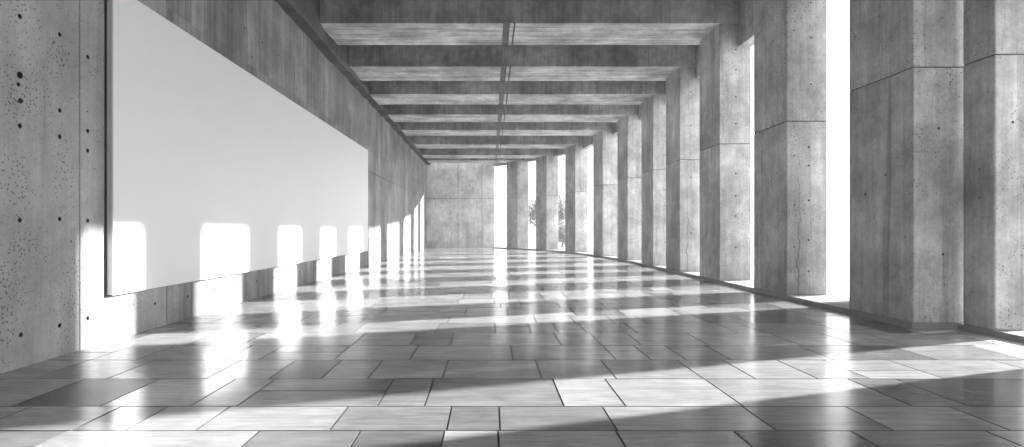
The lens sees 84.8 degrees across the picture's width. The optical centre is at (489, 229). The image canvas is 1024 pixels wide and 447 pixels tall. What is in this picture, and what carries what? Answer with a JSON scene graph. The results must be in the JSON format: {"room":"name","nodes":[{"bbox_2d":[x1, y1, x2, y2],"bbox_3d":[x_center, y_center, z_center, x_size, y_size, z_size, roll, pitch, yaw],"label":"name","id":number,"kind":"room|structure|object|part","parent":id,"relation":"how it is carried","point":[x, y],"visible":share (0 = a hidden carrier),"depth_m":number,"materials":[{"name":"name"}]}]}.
{"room":"concrete gallery hall","nodes":[
{"label":"concrete gallery hall","id":0,"kind":"room"},
{"bbox_2d":[0,0,426,373],"bbox_3d":[-4.280,-2.050,15.050,0.400,6.900,42.500,0,0,0],"label":"wall","id":1,"kind":"structure","parent":0,"point":[53,303],"depth_m":5.72,"materials":[{"name":"concrete"}]},
{"bbox_2d":[104,0,367,296],"bbox_3d":[-4.037,-0.944,12.143,0.085,3.312,12.434,0,0,0],"label":"display panel","id":2,"kind":"object","parent":1,"relation":"attached to","point":[211,171],"visible":1,"depth_m":7.84,"materials":[{"name":"white paint"}]},
{"bbox_3d":[-4.040,-0.950,12.149,0.051,3.292,12.414,0,0,0],"label":"edge frame","id":3,"kind":"part","parent":2,"relation":"part of","materials":[{"name":"metal"}]},
{"bbox_2d":[274,0,430,164],"bbox_3d":[-3.923,-4.804,15.000,0.354,1.312,42.000,0,0,0],"label":"trim","id":4,"kind":"structure","parent":1,"relation":"attached to","point":[305,13],"depth_m":13.53,"materials":[{"name":"concrete"}]},
{"bbox_2d":[427,163,494,247],"bbox_3d":[-1.899,-2.050,36.175,4.378,6.900,0.350,0,0,0],"label":"wall","id":5,"kind":"structure","parent":0,"point":[460,196],"depth_m":36.00,"materials":[{"name":"concrete"}]},
{"bbox_2d":[493,0,753,165],"bbox_3d":[4.723,-5.630,15.229,3.750,3.140,42.393,0,0,-7],"label":"trim","id":6,"kind":"structure","parent":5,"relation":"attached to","point":[745,7],"depth_m":12.39,"materials":[{"name":"concrete"}]},
{"bbox_2d":[0,248,1023,446],"bbox_3d":[0.660,1.210,15.000,9.480,0.021,42.000,0,0,0],"label":"floor","id":7,"kind":"structure","parent":0,"point":[427,347],"depth_m":4.64,"materials":[{"name":"tile"}]},
{"bbox_2d":[494,247,1023,342],"bbox_3d":[4.816,1.205,15.317,3.769,0.150,42.730,0,0,-7],"label":"trim","id":8,"kind":"structure","parent":7,"relation":"on","point":[829,301],"depth_m":8.75,"materials":[{"name":"concrete"}]},
{"bbox_2d":[507,160,527,247],"bbox_3d":[1.669,-1.505,34.170,0.669,5.270,1.398,0,0,-31],"label":"concrete column","id":9,"kind":"structure","parent":8,"relation":"on","point":[517,171],"depth_m":33.71,"materials":[{"name":"grey concrete"}]},
{"bbox_2d":[536,155,557,249],"bbox_3d":[3.233,-1.505,31.841,0.687,5.270,1.329,0,0,-25],"label":"concrete column","id":10,"kind":"structure","parent":8,"relation":"on","point":[547,165],"depth_m":31.34,"materials":[{"name":"grey concrete"}]},
{"bbox_2d":[565,144,587,251],"bbox_3d":[4.415,-1.560,28.611,0.699,5.380,1.235,0,0,-17],"label":"concrete column","id":11,"kind":"structure","parent":8,"relation":"on","point":[576,156],"depth_m":28.09,"materials":[{"name":"grey concrete"}]},
{"bbox_2d":[414,135,582,147],"bbox_3d":[0.565,-4.848,28.656,8.730,1.195,1.408,0,0,0],"label":"ceiling beam","id":12,"kind":"structure","parent":11,"relation":"on","point":[498,141],"depth_m":27.95,"materials":[{"name":"concrete"}]},
{"bbox_2d":[593,130,617,255],"bbox_3d":[5.059,-1.560,24.562,0.700,5.380,1.200,0,0,-9],"label":"concrete column","id":13,"kind":"structure","parent":8,"relation":"on","point":[605,180],"depth_m":23.99,"materials":[{"name":"grey concrete"}]},
{"bbox_2d":[401,121,611,135],"bbox_3d":[0.850,-4.848,24.637,9.299,1.195,1.445,0,0,0],"label":"ceiling beam","id":14,"kind":"structure","parent":13,"relation":"on","point":[500,128],"depth_m":23.91,"materials":[{"name":"concrete"}]},
{"bbox_2d":[617,115,641,259],"bbox_3d":[5.381,-1.560,21.333,0.700,5.380,1.200,0,0,-5],"label":"concrete column","id":15,"kind":"structure","parent":8,"relation":"on","point":[629,173],"depth_m":20.74,"materials":[{"name":"grey concrete"}]},
{"bbox_2d":[641,94,665,264],"bbox_3d":[5.471,-1.570,18.283,0.700,5.400,1.200,0,0,-2],"label":"concrete column","id":16,"kind":"structure","parent":8,"relation":"on","point":[653,109],"depth_m":17.69,"materials":[{"name":"grey concrete"}]},
{"bbox_2d":[666,67,699,271],"bbox_3d":[5.450,-1.625,15.650,0.700,5.510,1.200,0,0,0],"label":"concrete column","id":17,"kind":"structure","parent":8,"relation":"on","point":[682,87],"depth_m":15.05,"materials":[{"name":"grey concrete"}]},
{"bbox_2d":[700,24,750,279],"bbox_3d":[5.450,-1.725,13.040,0.700,5.710,1.200,0,0,0],"label":"concrete column","id":18,"kind":"structure","parent":8,"relation":"on","point":[725,67],"depth_m":12.44,"materials":[{"name":"grey concrete"}]},
{"bbox_2d":[754,0,826,294],"bbox_3d":[5.450,-1.720,10.230,0.700,5.700,1.200,0,0,0],"label":"concrete column","id":19,"kind":"structure","parent":8,"relation":"on","point":[790,36],"depth_m":9.63,"materials":[{"name":"grey concrete"}]},
{"bbox_2d":[849,0,964,322],"bbox_3d":[5.450,-1.720,7.821,0.700,5.700,2.141,0,0,0],"label":"concrete column","id":20,"kind":"structure","parent":8,"relation":"on","point":[906,65],"depth_m":6.87,"materials":[{"name":"grey concrete"}]},
{"bbox_2d":[963,0,1023,329],"bbox_3d":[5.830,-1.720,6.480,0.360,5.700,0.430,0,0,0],"label":"concrete column","id":21,"kind":"structure","parent":8,"relation":"on","point":[993,30],"depth_m":6.29,"materials":[{"name":"grey concrete"}]},
{"bbox_2d":[907,329,1023,357],"bbox_3d":[5.319,1.225,0.370,0.637,0.050,12.740,0,0,0],"label":"trim","id":22,"kind":"structure","parent":7,"relation":"on","point":[1015,348],"depth_m":6.00,"materials":[{"name":"concrete"}]},
{"bbox_2d":[495,234,848,297],"bbox_3d":[0.000,1.480,30.000,240.000,0.440,240.000,0,0,0],"label":"ground","id":23,"kind":"structure","parent":0,"point":[837,244],"depth_m":27.14,"materials":[{"name":"white"}]},
{"bbox_2d":[528,185,564,242],"bbox_3d":[4.351,-1.292,43.347,4.819,5.112,4.565,0,0,24],"label":"tree","id":24,"kind":"object","parent":23,"relation":"on","point":[561,211],"visible":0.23,"depth_m":42.75,"materials":[{"name":"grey plant"}]},
{"bbox_2d":[558,222,564,247],"bbox_3d":[5.046,0.370,38.646,1.986,1.806,1.596,0,0,0],"label":"shrub","id":25,"kind":"object","parent":23,"relation":"on","point":[561,232],"visible":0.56,"depth_m":38.36,"materials":[{"name":"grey plant"}]},
{"bbox_3d":[0.835,-5.165,14.075,10.430,1.170,40.950,0,0,0],"label":"ceiling","id":26,"kind":"structure","parent":0,"visible":0},
{"bbox_2d":[427,158,524,162],"bbox_3d":[-0.741,-4.793,34.216,6.117,1.305,1.289,0,0,0],"label":"ceiling beam","id":27,"kind":"structure","parent":26,"relation":"attached to","point":[430,160],"depth_m":33.60,"materials":[{"name":"concrete"}]},
{"bbox_2d":[422,148,553,157],"bbox_3d":[0.013,-4.793,31.886,7.626,1.305,1.348,0,0,0],"label":"ceiling beam","id":28,"kind":"structure","parent":26,"relation":"attached to","point":[426,152],"depth_m":31.21,"materials":[{"name":"concrete"}]},
{"bbox_2d":[387,104,638,121],"bbox_3d":[0.991,-4.848,21.432,9.582,1.195,1.455,0,0,0],"label":"ceiling beam","id":29,"kind":"structure","parent":26,"relation":"attached to","point":[500,112],"depth_m":20.70,"materials":[{"name":"concrete"}]},
{"bbox_2d":[370,80,665,104],"bbox_3d":[1.021,-4.857,18.400,9.641,1.175,1.459,0,0,0],"label":"ceiling beam","id":30,"kind":"structure","parent":26,"relation":"attached to","point":[503,92],"depth_m":17.67,"materials":[{"name":"concrete"}]},
{"bbox_2d":[349,44,694,80],"bbox_3d":[1.000,-4.912,15.780,9.600,1.065,1.460,0,0,0],"label":"ceiling beam","id":31,"kind":"structure","parent":26,"relation":"attached to","point":[505,62],"depth_m":15.05,"materials":[{"name":"concrete"}]},
{"bbox_2d":[320,0,737,44],"bbox_3d":[1.000,-5.013,13.170,9.600,0.865,1.460,0,0,0],"label":"ceiling beam","id":32,"kind":"structure","parent":26,"relation":"attached to","point":[347,22],"depth_m":12.44,"materials":[{"name":"concrete"}]},
{"bbox_3d":[0.550,-4.599,13.170,0.036,0.030,1.440,0,0,0],"label":"soffit rail","id":33,"kind":"part","parent":32,"relation":"part of","materials":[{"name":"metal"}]}
]}

